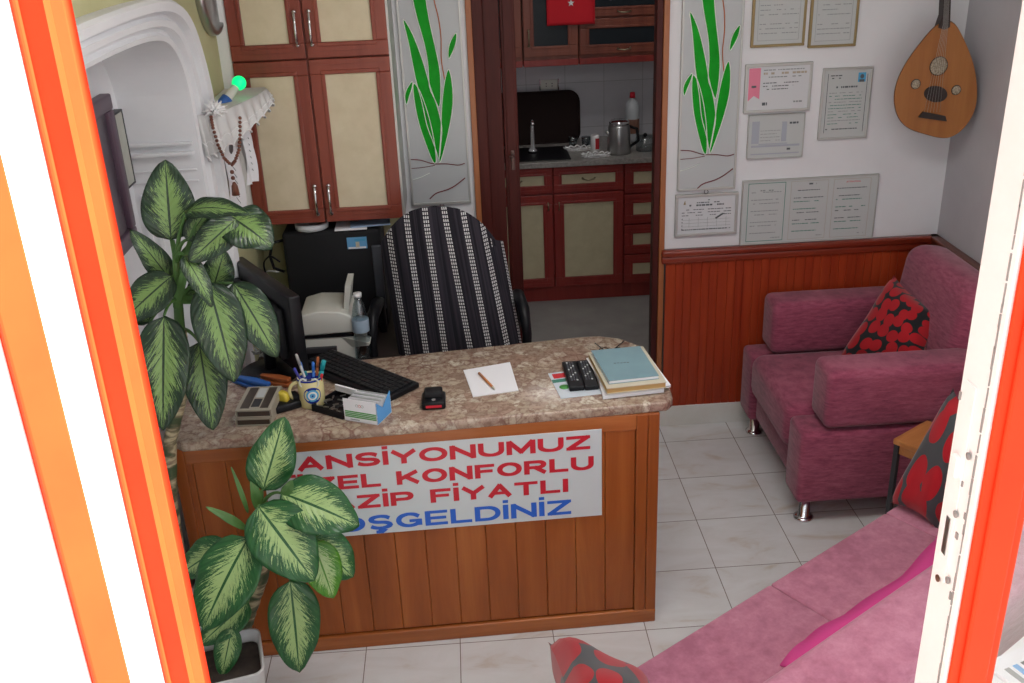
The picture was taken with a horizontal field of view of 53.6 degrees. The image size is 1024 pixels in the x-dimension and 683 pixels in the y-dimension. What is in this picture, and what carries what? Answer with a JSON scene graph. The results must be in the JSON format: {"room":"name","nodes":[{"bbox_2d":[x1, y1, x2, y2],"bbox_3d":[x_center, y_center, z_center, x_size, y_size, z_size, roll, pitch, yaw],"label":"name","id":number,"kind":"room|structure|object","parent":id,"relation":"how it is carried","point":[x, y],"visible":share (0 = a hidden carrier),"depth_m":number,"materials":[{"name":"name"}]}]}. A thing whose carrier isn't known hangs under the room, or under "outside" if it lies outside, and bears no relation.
{"room":"hotel lobby","nodes":[
{"label":"hotel lobby","id":0,"kind":"room"},
{"bbox_2d":[18,0,194,682],"bbox_3d":[0.431,0.394,1.382,3.208,2.520,0.140,-3,24,-2],"label":"wall","id":1,"kind":"structure","parent":0,"point":[37,16],"depth_m":1.08,"materials":[{"name":"orange paint"}]},
{"bbox_2d":[0,0,210,682],"bbox_3d":[-0.571,0.553,1.156,0.041,2.150,0.548,15,29,34],"label":"door","id":2,"kind":"structure","parent":1,"relation":"in","point":[77,605],"depth_m":1.09,"materials":[{"name":"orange paint"}]},
{"bbox_2d":[914,0,1023,682],"bbox_3d":[1.264,0.326,1.456,1.332,2.200,0.092,-3,24,-2],"label":"door","id":3,"kind":"structure","parent":1,"relation":"in","point":[981,523],"depth_m":1.31,"materials":[{"name":"white paint"}]},
{"bbox_2d":[71,0,265,586],"bbox_3d":[-1.052,-0.103,2.635,0.250,2.520,2.850,-3,24,-2],"label":"wall","id":4,"kind":"structure","parent":0,"point":[144,80],"depth_m":3.08,"materials":[{"name":"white paint"}]},
{"bbox_2d":[92,93,136,254],"bbox_3d":[-1.144,-0.415,2.778,0.035,0.440,0.475,-3,24,-2],"label":"picture","id":5,"kind":"object","parent":4,"relation":"attached to","point":[102,103],"visible":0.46,"depth_m":2.93,"materials":[{"name":"grey"}]},
{"bbox_2d":[113,109,135,187],"bbox_3d":[-1.170,-0.575,3.037,0.024,0.225,0.080,-3,24,-2],"label":"picture","id":6,"kind":"object","parent":4,"relation":"attached to","point":[118,113],"visible":0.47,"depth_m":3.04,"materials":[{"name":"grey paper"}]},
{"bbox_2d":[75,0,254,370],"bbox_3d":[-0.887,0.153,2.710,0.055,1.980,1.620,-3,24,-2],"label":"trim","id":7,"kind":"structure","parent":4,"relation":"attached to","point":[104,33],"depth_m":2.86,"materials":[{"name":"white paint"}]},
{"bbox_2d":[129,141,204,316],"bbox_3d":[-1.058,0.000,3.373,0.206,1.332,0.025,-3,24,-2],"label":"trim","id":8,"kind":"structure","parent":4,"relation":"attached to","point":[174,143],"depth_m":3.11,"materials":[{"name":"white paint"}]},
{"bbox_2d":[195,0,223,35],"bbox_3d":[-1.006,-1.188,3.357,0.030,0.340,0.340,-3,24,-2],"label":"wall clock","id":9,"kind":"object","parent":4,"relation":"attached to","point":[207,10],"visible":0.9,"depth_m":3.33,"materials":[{"name":"silver metal"}]},
{"bbox_2d":[197,87,274,188],"bbox_3d":[-0.895,-0.653,3.387,0.179,0.301,0.475,-3,24,-2],"label":"corner shelf","id":10,"kind":"object","parent":4,"relation":"attached to","point":[251,104],"visible":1,"depth_m":3.25,"materials":[{"name":"white fabric"}]},
{"bbox_2d":[201,99,227,116],"bbox_3d":[-0.914,-0.718,3.110,0.084,0.052,0.054,3,25,13],"label":"tuft","id":11,"kind":"object","parent":10,"relation":"on","point":[215,108],"visible":1,"depth_m":3.10,"materials":[{"name":"white fabric"}]},
{"bbox_2d":[209,115,241,195],"bbox_3d":[-0.876,-0.582,3.166,0.096,0.255,0.028,-11,25,-18],"label":"beads","id":12,"kind":"object","parent":10,"relation":"hanging from","point":[235,190],"visible":1,"depth_m":3.16,"materials":[{"name":"brown wood"}]},
{"bbox_2d":[218,76,245,103],"bbox_3d":[-0.918,-0.815,3.322,0.047,0.099,0.118,14,29,32],"label":"lamp","id":13,"kind":"object","parent":10,"relation":"on","point":[238,82],"visible":0.95,"depth_m":3.32,"materials":[{"name":"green plastic"}]},
{"bbox_2d":[223,143,246,206],"bbox_3d":[-0.928,-0.555,3.380,0.042,0.278,0.161,-3,24,-2],"label":"paper","id":14,"kind":"object","parent":10,"relation":"hanging from","point":[241,200],"visible":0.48,"depth_m":3.41,"materials":[{"name":"white paper"}]},
{"bbox_2d":[240,131,258,185],"bbox_3d":[-0.905,-0.635,3.483,0.033,0.198,0.058,2,24,10],"label":"paper","id":15,"kind":"object","parent":10,"relation":"hanging from","point":[249,155],"visible":0.93,"depth_m":3.49,"materials":[{"name":"white paper"}]},
{"bbox_2d":[351,315,369,333],"bbox_3d":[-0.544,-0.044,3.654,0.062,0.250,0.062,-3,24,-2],"label":"label","id":16,"kind":"object","parent":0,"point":[360,323],"depth_m":3.63,"materials":[{"name":"paper"}]},
{"bbox_2d":[501,61,653,136],"bbox_3d":[0.324,-1.622,5.916,2.300,2.520,0.100,-3,24,-2],"label":"wall","id":17,"kind":"structure","parent":0,"point":[603,91],"depth_m":5.93,"materials":[{"name":"tile"}]},
{"bbox_2d":[498,0,522,67],"bbox_3d":[-0.240,-1.901,5.508,0.555,0.795,0.351,-3,24,-2],"label":"upper cabinet","id":18,"kind":"object","parent":17,"relation":"attached to","point":[517,3],"visible":0.18,"depth_m":5.48,"materials":[{"name":"brown wood"}]},
{"bbox_2d":[539,78,558,90],"bbox_3d":[0.216,-1.495,5.902,0.115,0.064,0.016,-3,24,-2],"label":"wall socket","id":19,"kind":"object","parent":17,"relation":"attached to","point":[554,83],"visible":1,"depth_m":5.90,"materials":[{"name":"white plastic"}]},
{"bbox_2d":[521,0,578,66],"bbox_3d":[0.192,-1.927,5.526,0.302,0.795,0.351,-3,24,-2],"label":"upper cabinet","id":20,"kind":"object","parent":17,"relation":"attached to","point":[543,45],"visible":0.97,"depth_m":5.50,"materials":[{"name":"brown wood"}]},
{"bbox_2d":[546,0,594,25],"bbox_3d":[0.312,-1.825,5.396,0.260,0.270,0.013,-3,24,-2],"label":"flag","id":21,"kind":"object","parent":20,"relation":"attached to","point":[559,12],"visible":1,"depth_m":5.43,"materials":[{"name":"red fabric"}]},
{"bbox_2d":[578,0,654,64],"bbox_3d":[0.718,-1.960,5.549,0.743,0.795,0.346,-3,24,-2],"label":"upper cabinet","id":22,"kind":"object","parent":17,"relation":"attached to","point":[622,31],"visible":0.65,"depth_m":5.51,"materials":[{"name":"brown wood"}]},
{"bbox_2d":[264,295,898,682],"bbox_3d":[0.329,0.573,4.160,3.208,0.060,5.080,-3,24,-2],"label":"floor","id":23,"kind":"structure","parent":0,"point":[728,530],"depth_m":3.66,"materials":[{"name":"tile"}]},
{"bbox_2d":[130,159,279,631],"bbox_3d":[-0.856,0.293,2.859,0.513,1.600,0.245,-10,25,-16],"label":"plant","id":24,"kind":"object","parent":23,"relation":"on","point":[224,319],"visible":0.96,"depth_m":2.65,"materials":[{"name":"green plant"}]},
{"bbox_2d":[185,416,358,682],"bbox_3d":[-0.669,0.675,2.819,0.513,0.921,0.252,-9,25,-15],"label":"plant","id":25,"kind":"object","parent":23,"relation":"on","point":[297,536],"visible":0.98,"depth_m":2.77,"materials":[{"name":"green plant"}]},
{"bbox_2d":[258,310,400,359],"bbox_3d":[-0.669,0.288,4.028,0.540,0.645,0.630,-3,24,-2],"label":"table","id":26,"kind":"object","parent":23,"relation":"on","point":[386,342],"visible":0.02,"depth_m":3.82,"materials":[{"name":"grey wood"}]},
{"bbox_2d":[268,221,390,326],"bbox_3d":[-0.714,-0.265,3.977,0.438,0.408,0.211,-3,24,-2],"label":"case","id":27,"kind":"object","parent":26,"relation":"on","point":[321,261],"visible":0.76,"depth_m":3.86,"materials":[{"name":"black plastic"}]},
{"bbox_2d":[295,219,328,231],"bbox_3d":[-0.759,-0.444,3.846,0.128,0.026,0.127,-3,24,-2],"label":"bowl","id":28,"kind":"object","parent":27,"relation":"on","point":[317,226],"visible":0.7,"depth_m":3.80,"materials":[{"name":"grey ceramic"}]},
{"bbox_2d":[335,221,366,230],"bbox_3d":[-0.611,-0.450,3.869,0.124,0.007,0.154,-3,24,-2],"label":"paper sheets","id":29,"kind":"object","parent":27,"relation":"on","point":[340,225],"visible":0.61,"depth_m":3.82,"materials":[{"name":"white paper"}]},
{"bbox_2d":[350,218,389,227],"bbox_3d":[-0.542,-0.460,3.869,0.150,0.005,0.130,-5,24,-6],"label":"folder","id":30,"kind":"object","parent":29,"relation":"on","point":[372,222],"visible":0.56,"depth_m":3.84,"materials":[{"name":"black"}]},
{"bbox_2d":[302,273,370,358],"bbox_3d":[-0.642,-0.091,3.730,0.245,0.286,0.250,-3,24,-2],"label":"printer","id":31,"kind":"object","parent":26,"relation":"on","point":[326,317],"visible":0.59,"depth_m":3.67,"materials":[{"name":"white plastic"}]},
{"bbox_2d":[306,346,336,358],"bbox_3d":[-0.690,0.043,3.687,0.110,0.050,0.016,-3,24,-2],"label":"tray","id":32,"kind":"object","parent":31,"relation":"on","point":[312,351],"depth_m":3.67,"materials":[{"name":"grey plastic"}]},
{"bbox_2d":[351,292,369,333],"bbox_3d":[-0.544,-0.051,3.651,0.062,0.265,0.062,-3,24,-2],"label":"water bottle","id":33,"kind":"object","parent":26,"relation":"on","point":[360,323],"visible":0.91,"depth_m":3.62,"materials":[{"name":"clear plastic"}]},
{"bbox_2d":[177,336,672,655],"bbox_3d":[-0.258,0.495,3.333,1.492,0.800,0.542,-4,24,-4],"label":"reception desk","id":34,"kind":"object","parent":23,"relation":"on","point":[599,570],"visible":0.66,"depth_m":3.15,"materials":[{"name":"brown wood"}]},
{"bbox_2d":[233,375,270,387],"bbox_3d":[-0.817,0.129,3.185,0.161,0.029,0.034,11,27,28],"label":"stapler","id":35,"kind":"object","parent":34,"relation":"on","point":[245,381],"visible":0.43,"depth_m":3.17,"materials":[{"name":"blue plastic"}]},
{"bbox_2d":[235,409,276,426],"bbox_3d":[-0.752,0.203,3.018,0.105,0.027,0.155,-2,24,1],"label":"box","id":36,"kind":"object","parent":34,"relation":"on","point":[240,422],"visible":0.3,"depth_m":2.95,"materials":[{"name":"beige cardboard"}]},
{"bbox_2d":[235,386,282,417],"bbox_3d":[-0.749,0.178,3.007,0.105,0.027,0.155,-2,24,1],"label":"box","id":37,"kind":"object","parent":36,"relation":"on","point":[262,401],"visible":0.93,"depth_m":2.98,"materials":[{"name":"beige cardboard"}]},
{"bbox_2d":[233,257,308,379],"bbox_3d":[-0.814,-0.068,3.297,0.199,0.300,0.470,-11,25,-19],"label":"computer monitor","id":38,"kind":"object","parent":34,"relation":"on","point":[286,305],"visible":0.63,"depth_m":3.16,"materials":[{"name":"black plastic"}]},
{"bbox_2d":[251,346,262,356],"bbox_3d":[-0.829,0.034,3.347,0.053,0.026,0.045,-3,24,-2],"label":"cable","id":39,"kind":"object","parent":38,"relation":"on","point":[256,351],"visible":0.48,"depth_m":3.33,"materials":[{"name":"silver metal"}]},
{"bbox_2d":[260,373,291,387],"bbox_3d":[-0.744,0.120,3.198,0.118,0.029,0.034,9,26,24],"label":"stapler","id":40,"kind":"object","parent":34,"relation":"on","point":[275,379],"visible":0.76,"depth_m":3.19,"materials":[{"name":"brown plastic"}]},
{"bbox_2d":[276,390,301,413],"bbox_3d":[-0.680,0.174,3.043,0.085,0.053,0.060,-16,27,-28],"label":"tape dispenser","id":41,"kind":"object","parent":34,"relation":"on","point":[286,403],"visible":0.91,"depth_m":3.03,"materials":[{"name":"black plastic"}]},
{"bbox_2d":[288,371,324,408],"bbox_3d":[-0.614,0.145,3.055,0.099,0.094,0.080,7,26,20],"label":"mug","id":42,"kind":"object","parent":34,"relation":"on","point":[309,393],"visible":0.91,"depth_m":3.03,"materials":[{"name":"beige ceramic"}]},
{"bbox_2d":[295,354,305,376],"bbox_3d":[-0.622,0.106,3.039,0.039,0.153,0.009,1,24,7],"label":"pen","id":43,"kind":"object","parent":42,"relation":"in","point":[296,355],"visible":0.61,"depth_m":3.02,"materials":[{"name":"white plastic"}]},
{"bbox_2d":[299,378,318,386],"bbox_3d":[-0.602,0.143,3.034,0.061,0.090,0.035,-3,24,-2],"label":"scissors","id":44,"kind":"object","parent":42,"relation":"in","point":[312,379],"visible":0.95,"depth_m":3.00,"materials":[{"name":"grey plastic"}]},
{"bbox_2d":[318,359,325,377],"bbox_3d":[-0.574,0.116,3.037,0.050,0.135,0.016,-3,24,-2],"label":"pen","id":45,"kind":"object","parent":42,"relation":"in","point":[323,361],"visible":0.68,"depth_m":3.01,"materials":[{"name":"teal plastic"}]},
{"bbox_2d":[311,384,357,419],"bbox_3d":[-0.514,0.178,3.035,0.123,0.039,0.120,12,28,30],"label":"desk tray","id":46,"kind":"object","parent":34,"relation":"on","point":[333,406],"visible":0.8,"depth_m":3.05,"materials":[{"name":"black plastic"}]},
{"bbox_2d":[308,349,418,400],"bbox_3d":[-0.491,0.104,3.215,0.420,0.026,0.145,18,31,38],"label":"keyboard","id":47,"kind":"object","parent":34,"relation":"on","point":[340,368],"visible":0.91,"depth_m":3.18,"materials":[{"name":"black plastic"}]},
{"bbox_2d":[342,390,391,424],"bbox_3d":[-0.424,0.187,2.969,0.109,0.072,0.087,7,26,21],"label":"box","id":48,"kind":"object","parent":34,"relation":"on","point":[362,406],"visible":1,"depth_m":2.94,"materials":[{"name":"white cardboard"}]},
{"bbox_2d":[177,336,672,451],"bbox_3d":[-0.272,0.145,3.177,1.492,0.032,0.543,-4,24,-4],"label":"countertop","id":49,"kind":"structure","parent":34,"relation":"on","point":[537,399],"depth_m":3.02,"materials":[{"name":"beige stone"}]},
{"bbox_2d":[266,429,601,535],"bbox_3d":[-0.226,0.433,3.037,1.000,0.303,0.005,-4,24,-4],"label":"welcome sign","id":50,"kind":"object","parent":34,"relation":"attached to","point":[556,475],"visible":0.81,"depth_m":3.04,"materials":[{"name":"white"}]},
{"bbox_2d":[422,386,445,409],"bbox_3d":[-0.234,0.167,3.026,0.071,0.045,0.076,-3,24,-2],"label":"stamp","id":51,"kind":"object","parent":34,"relation":"on","point":[432,397],"visible":1,"depth_m":3.01,"materials":[{"name":"black plastic"}]},
{"bbox_2d":[463,362,517,396],"bbox_3d":[-0.062,0.118,3.174,0.155,0.003,0.210,-7,24,-9],"label":"sheet","id":52,"kind":"object","parent":34,"relation":"on","point":[501,376],"visible":1,"depth_m":3.17,"materials":[{"name":"white paper"}]},
{"bbox_2d":[478,372,494,389],"bbox_3d":[-0.078,0.123,3.149,0.008,0.007,0.131,-12,26,-21],"label":"pencil","id":53,"kind":"object","parent":52,"relation":"on","point":[479,373],"visible":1,"depth_m":3.14,"materials":[{"name":"orange paint"}]},
{"bbox_2d":[548,371,600,398],"bbox_3d":[0.193,0.128,3.128,0.130,0.002,0.183,-6,24,-9],"label":"flyer","id":54,"kind":"object","parent":34,"relation":"on","point":[558,379],"visible":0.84,"depth_m":3.08,"materials":[{"name":"white paper"}]},
{"bbox_2d":[562,361,583,390],"bbox_3d":[0.189,0.106,3.155,0.049,0.018,0.186,-3,24,-2],"label":"remote control","id":55,"kind":"object","parent":54,"relation":"on","point":[571,371],"visible":1,"depth_m":3.13,"materials":[{"name":"black plastic"}]},
{"bbox_2d":[576,360,598,389],"bbox_3d":[0.235,0.103,3.158,0.044,0.018,0.186,-4,24,-3],"label":"remote control","id":56,"kind":"object","parent":54,"relation":"on","point":[587,374],"visible":1,"depth_m":3.13,"materials":[{"name":"black plastic"}]},
{"bbox_2d":[597,378,663,398],"bbox_3d":[0.355,0.103,3.152,0.187,0.012,0.290,-3,24,-2],"label":"paper stack","id":57,"kind":"object","parent":34,"relation":"on","point":[604,395],"visible":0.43,"depth_m":3.03,"materials":[{"name":"white paper"}]},
{"bbox_2d":[586,358,670,394],"bbox_3d":[0.358,0.094,3.149,0.199,0.007,0.263,-6,24,-9],"label":"folder","id":58,"kind":"object","parent":57,"relation":"on","point":[668,384],"visible":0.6,"depth_m":3.09,"materials":[{"name":"white paper"}]},
{"bbox_2d":[588,346,665,393],"bbox_3d":[0.351,0.086,3.133,0.182,0.020,0.270,-5,24,-7],"label":"book","id":59,"kind":"object","parent":58,"relation":"on","point":[660,383],"visible":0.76,"depth_m":3.02,"materials":[{"name":"brown paper"}]},
{"bbox_2d":[591,346,658,383],"bbox_3d":[0.348,0.070,3.128,0.159,0.012,0.225,-6,24,-8],"label":"book","id":60,"kind":"object","parent":59,"relation":"on","point":[626,364],"visible":1,"depth_m":3.11,"materials":[{"name":"teal paper"}]},
{"bbox_2d":[367,206,531,357],"bbox_3d":[-0.230,0.043,3.860,0.609,1.195,0.514,-3,24,-2],"label":"office chair","id":61,"kind":"object","parent":23,"relation":"on","point":[448,278],"visible":0.67,"depth_m":3.63,"materials":[{"name":"black fabric"}]},
{"bbox_2d":[505,168,554,301],"bbox_3d":[0.016,-0.679,5.944,0.415,0.800,0.566,-3,24,-2],"label":"base cabinet","id":62,"kind":"object","parent":23,"relation":"on","point":[536,185],"visible":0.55,"depth_m":5.71,"materials":[{"name":"red wood"}]},
{"bbox_2d":[552,164,622,299],"bbox_3d":[0.420,-0.704,5.960,0.395,0.800,0.566,-3,24,-2],"label":"base cabinet","id":63,"kind":"object","parent":23,"relation":"on","point":[587,200],"visible":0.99,"depth_m":5.72,"materials":[{"name":"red wood"}]},
{"bbox_2d":[622,162,651,295],"bbox_3d":[0.971,-0.737,5.984,0.710,0.800,0.562,-3,24,-2],"label":"base cabinet","id":64,"kind":"object","parent":23,"relation":"on","point":[637,177],"visible":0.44,"depth_m":5.73,"materials":[{"name":"red wood"}]},
{"bbox_2d":[504,134,651,168],"bbox_3d":[0.501,-1.093,5.795,1.780,0.030,0.570,-3,24,-2],"label":"countertop","id":65,"kind":"structure","parent":64,"relation":"on","point":[641,152],"depth_m":5.57,"materials":[{"name":"grey stone"}]},
{"bbox_2d":[528,119,537,153],"bbox_3d":[0.117,-1.137,5.628,0.056,0.202,0.149,-3,24,-2],"label":"tap","id":66,"kind":"object","parent":65,"relation":"on","point":[532,150],"depth_m":5.68,"materials":[{"name":"silver metal"}]},
{"bbox_2d":[504,119,570,161],"bbox_3d":[0.083,-1.141,5.648,0.460,0.208,0.310,-3,24,-2],"label":"sink","id":67,"kind":"object","parent":65,"relation":"in","point":[534,153],"visible":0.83,"depth_m":5.67,"materials":[{"name":"black metal"}]},
{"bbox_2d":[504,146,570,161],"bbox_3d":[0.087,-1.048,5.689,0.460,0.006,0.310,-3,24,-2],"label":"basin","id":68,"kind":"object","parent":67,"relation":"in","point":[551,153],"depth_m":5.67,"materials":[{"name":"black metal"}]},
{"bbox_2d":[502,90,580,144],"bbox_3d":[0.132,-1.293,5.881,0.529,0.306,0.051,-3,24,-2],"label":"serving tray","id":69,"kind":"object","parent":65,"relation":"on","point":[555,114],"visible":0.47,"depth_m":5.88,"materials":[{"name":"black"}]},
{"bbox_2d":[563,144,590,150],"bbox_3d":[0.373,-1.098,5.750,0.168,0.021,0.089,-3,24,-2],"label":"tray","id":70,"kind":"object","parent":65,"relation":"on","point":[588,147],"visible":0.94,"depth_m":5.74,"materials":[{"name":"white paint"}]},
{"bbox_2d":[590,134,598,151],"bbox_3d":[0.466,-1.114,5.698,0.050,0.090,0.054,-3,24,-2],"label":"tin","id":71,"kind":"object","parent":65,"relation":"on","point":[594,137],"visible":0.92,"depth_m":5.68,"materials":[{"name":"white paint"}]},
{"bbox_2d":[581,151,610,157],"bbox_3d":[0.463,-1.033,5.596,0.168,0.021,0.089,-3,24,-2],"label":"tray","id":72,"kind":"object","parent":65,"relation":"on","point":[585,155],"visible":1,"depth_m":5.59,"materials":[{"name":"white paint"}]},
{"bbox_2d":[605,118,639,155],"bbox_3d":[0.605,-1.133,5.606,0.165,0.187,0.134,17,31,37],"label":"kettle","id":73,"kind":"object","parent":65,"relation":"on","point":[619,139],"visible":0.99,"depth_m":5.58,"materials":[{"name":"grey metal"}]},
{"bbox_2d":[625,92,638,141],"bbox_3d":[0.694,-1.297,5.849,0.082,0.283,0.081,-3,24,-2],"label":"detergent bottle","id":74,"kind":"object","parent":65,"relation":"on","point":[632,106],"visible":0.8,"depth_m":5.81,"materials":[{"name":"grey plastic"}]},
{"bbox_2d":[637,505,1023,682],"bbox_3d":[0.853,0.830,2.616,1.750,0.688,0.640,-19,29,-33],"label":"sofa","id":75,"kind":"object","parent":23,"relation":"on","point":[749,642],"visible":0.67,"depth_m":2.65,"materials":[{"name":"pink fabric"}]},
{"bbox_2d":[548,637,649,682],"bbox_3d":[0.217,0.785,2.267,0.235,0.218,0.435,-3,24,-2],"label":"cushion","id":76,"kind":"object","parent":75,"relation":"on","point":[574,660],"visible":1,"depth_m":2.27,"materials":[{"name":"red fabric"}]},
{"bbox_2d":[637,586,828,682],"bbox_3d":[0.672,0.911,2.595,0.555,0.150,0.500,-19,29,-33],"label":"seat cushion","id":77,"kind":"object","parent":75,"relation":"on","point":[749,642],"depth_m":2.68,"materials":[{"name":"pink fabric"}]},
{"bbox_2d":[771,514,934,620],"bbox_3d":[1.112,0.758,2.897,0.555,0.150,0.500,-19,29,-33],"label":"seat cushion","id":78,"kind":"object","parent":75,"relation":"on","point":[833,582],"depth_m":2.95,"materials":[{"name":"pink fabric"}]},
{"bbox_2d":[780,535,937,666],"bbox_3d":[1.038,0.719,2.768,0.811,0.042,0.226,-19,29,-33],"label":"cloth","id":79,"kind":"object","parent":75,"relation":"on","point":[925,559],"visible":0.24,"depth_m":2.77,"materials":[{"name":"pink fabric"}]},
{"bbox_2d":[886,505,938,537],"bbox_3d":[1.419,0.652,3.108,0.220,0.150,0.500,-19,29,-33],"label":"seat cushion","id":80,"kind":"object","parent":75,"relation":"on","point":[903,515],"depth_m":3.15,"materials":[{"name":"pink fabric"}]},
{"bbox_2d":[890,389,958,528],"bbox_3d":[1.318,0.365,3.119,0.215,0.381,0.163,-11,25,-19],"label":"cushion","id":81,"kind":"object","parent":75,"relation":"on","point":[921,488],"visible":0.64,"depth_m":3.09,"materials":[{"name":"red fabric"}]},
{"bbox_2d":[740,245,978,522],"bbox_3d":[1.391,0.120,3.959,0.794,0.851,0.800,-3,24,-2],"label":"armchair","id":82,"kind":"object","parent":23,"relation":"on","point":[833,419],"visible":0.67,"depth_m":3.69,"materials":[{"name":"pink fabric"}]},
{"bbox_2d":[751,350,843,444],"bbox_3d":[1.320,0.210,3.998,0.645,0.190,0.495,-3,24,-2],"label":"seat cushion","id":83,"kind":"object","parent":82,"relation":"on","point":[782,384],"depth_m":3.96,"materials":[{"name":"pink fabric"}]},
{"bbox_2d":[842,276,929,354],"bbox_3d":[1.496,-0.044,3.951,0.245,0.343,0.359,-20,30,-35],"label":"cushion","id":84,"kind":"object","parent":82,"relation":"on","point":[897,321],"visible":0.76,"depth_m":3.89,"materials":[{"name":"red fabric"}]},
{"bbox_2d":[885,420,931,513],"bbox_3d":[1.486,0.563,3.443,0.200,0.455,0.360,-19,29,-33],"label":"side table","id":85,"kind":"object","parent":23,"relation":"on","point":[907,443],"visible":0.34,"depth_m":3.45,"materials":[{"name":"brown wood"}]},
{"bbox_2d":[992,637,1023,682],"bbox_3d":[1.422,0.933,2.428,0.950,0.610,0.290,-19,29,-33],"label":"console table","id":86,"kind":"object","parent":23,"relation":"on","point":[1020,643],"visible":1,"depth_m":2.26,"materials":[{"name":"white paint"}]},
{"bbox_2d":[994,646,1023,682],"bbox_3d":[1.139,0.725,2.156,0.150,0.011,0.200,-12,26,-21],"label":"newspaper","id":87,"kind":"object","parent":86,"relation":"on","point":[1009,667],"visible":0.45,"depth_m":2.19,"materials":[{"name":"white paper"}]},
{"bbox_2d":[263,0,968,287],"bbox_3d":[0.368,-0.789,4.042,2.978,2.520,0.100,-3,24,-2],"label":"wall","id":88,"kind":"structure","parent":0,"point":[910,164],"depth_m":4.04,"materials":[{"name":"white paint"}]},
{"bbox_2d":[216,0,406,224],"bbox_3d":[-0.726,-1.042,3.637,0.594,1.205,0.302,-3,24,-2],"label":"upper cabinet","id":89,"kind":"object","parent":88,"relation":"attached to","point":[329,147],"visible":0.94,"depth_m":3.61,"materials":[{"name":"brown wood"}]},
{"bbox_2d":[396,0,470,205],"bbox_3d":[-0.303,-1.085,3.799,0.236,1.210,0.022,-3,24,-2],"label":"glass panel","id":90,"kind":"object","parent":88,"relation":"attached to","point":[430,31],"visible":0.97,"depth_m":3.87,"materials":[{"name":"grey glass"}]},
{"bbox_2d":[465,0,669,373],"bbox_3d":[0.235,-0.607,4.114,0.770,2.140,0.140,-3,24,-2],"label":"door frame","id":91,"kind":"structure","parent":88,"relation":"in","point":[483,24],"depth_m":3.98,"materials":[{"name":"orange wood"}]},
{"bbox_2d":[659,402,749,425],"bbox_3d":[1.226,0.293,4.511,1.158,0.098,0.024,-3,24,-2],"label":"baseboard","id":92,"kind":"structure","parent":88,"relation":"attached to","point":[729,411],"depth_m":4.49,"materials":[{"name":"tile"}]},
{"bbox_2d":[674,191,738,236],"bbox_3d":[0.790,-0.517,4.128,0.258,0.177,0.014,-3,24,-2],"label":"framed certificate","id":93,"kind":"object","parent":88,"relation":"attached to","point":[700,214],"visible":1,"depth_m":4.12,"materials":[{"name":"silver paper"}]},
{"bbox_2d":[677,0,744,193],"bbox_3d":[0.758,-1.148,3.842,0.234,1.210,0.022,-3,24,-2],"label":"glass panel","id":94,"kind":"object","parent":88,"relation":"attached to","point":[711,30],"visible":1,"depth_m":3.92,"materials":[{"name":"grey glass"}]},
{"bbox_2d":[746,112,805,159],"bbox_3d":[1.043,-0.813,4.014,0.226,0.175,0.014,-3,24,-2],"label":"framed certificate","id":95,"kind":"object","parent":88,"relation":"attached to","point":[780,135],"visible":1,"depth_m":4.01,"materials":[{"name":"white paper"}]},
{"bbox_2d":[743,61,813,113],"bbox_3d":[1.032,-0.985,3.937,0.263,0.187,0.014,-3,24,-2],"label":"framed certificate","id":96,"kind":"object","parent":88,"relation":"attached to","point":[768,87],"visible":1,"depth_m":3.93,"materials":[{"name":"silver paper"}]},
{"bbox_2d":[748,68,760,100],"bbox_3d":[0.938,-0.993,3.924,0.045,0.125,0.001,-3,24,-2],"label":"print","id":97,"kind":"object","parent":96,"relation":"attached to","point":[754,74],"depth_m":3.92,"materials":[{"name":"pink paper"}]},
{"bbox_2d":[750,0,807,47],"bbox_3d":[1.006,-1.279,3.805,0.207,0.335,0.014,-3,24,-2],"label":"framed certificate","id":98,"kind":"object","parent":88,"relation":"attached to","point":[774,23],"visible":1,"depth_m":3.83,"materials":[{"name":"brown"}]},
{"bbox_2d":[663,250,910,405],"bbox_3d":[1.218,-0.065,4.353,1.144,0.720,0.021,-3,24,-2],"label":"wainscoting","id":99,"kind":"structure","parent":88,"relation":"attached to","point":[713,310],"depth_m":4.28,"materials":[{"name":"red wood"}]},
{"bbox_2d":[661,234,936,263],"bbox_3d":[1.196,-0.382,4.199,1.163,0.057,0.042,-3,24,-2],"label":"trim","id":100,"kind":"structure","parent":88,"relation":"attached to","point":[908,242],"depth_m":4.18,"materials":[{"name":"red wood"}]},
{"bbox_2d":[739,173,879,244],"bbox_3d":[1.212,-0.539,4.147,0.560,0.272,0.014,-3,24,-2],"label":"framed certificate","id":101,"kind":"object","parent":100,"relation":"on","point":[839,207],"visible":1,"depth_m":4.14,"materials":[{"name":"white paper"}]},
{"bbox_2d":[807,0,859,47],"bbox_3d":[1.217,-1.285,3.817,0.185,0.343,0.014,-3,24,-2],"label":"framed certificate","id":102,"kind":"object","parent":88,"relation":"attached to","point":[832,23],"visible":1,"depth_m":3.85,"materials":[{"name":"brown"}]},
{"bbox_2d":[817,66,873,139],"bbox_3d":[1.306,-0.933,3.978,0.198,0.278,0.014,-3,24,-2],"label":"framed certificate","id":103,"kind":"object","parent":88,"relation":"attached to","point":[845,97],"visible":1,"depth_m":3.97,"materials":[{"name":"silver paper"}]},
{"bbox_2d":[937,0,1022,263],"bbox_3d":[1.893,-0.278,2.754,0.100,2.520,2.850,-3,24,-2],"label":"wall","id":104,"kind":"structure","parent":0,"point":[991,29],"depth_m":3.83,"materials":[{"name":"grey paint"}]},
{"bbox_2d":[894,0,976,137],"bbox_3d":[1.573,-1.120,3.770,0.337,0.704,0.184,-3,24,-2],"label":"oud","id":105,"kind":"object","parent":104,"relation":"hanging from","point":[935,91],"visible":1,"depth_m":3.75,"materials":[{"name":"orange wood"}]},
{"bbox_2d":[930,234,980,270],"bbox_3d":[1.840,0.152,2.941,0.042,0.057,2.850,-3,24,-2],"label":"trim","id":106,"kind":"structure","parent":104,"relation":"attached to","point":[937,240],"depth_m":4.04,"materials":[{"name":"red wood"}]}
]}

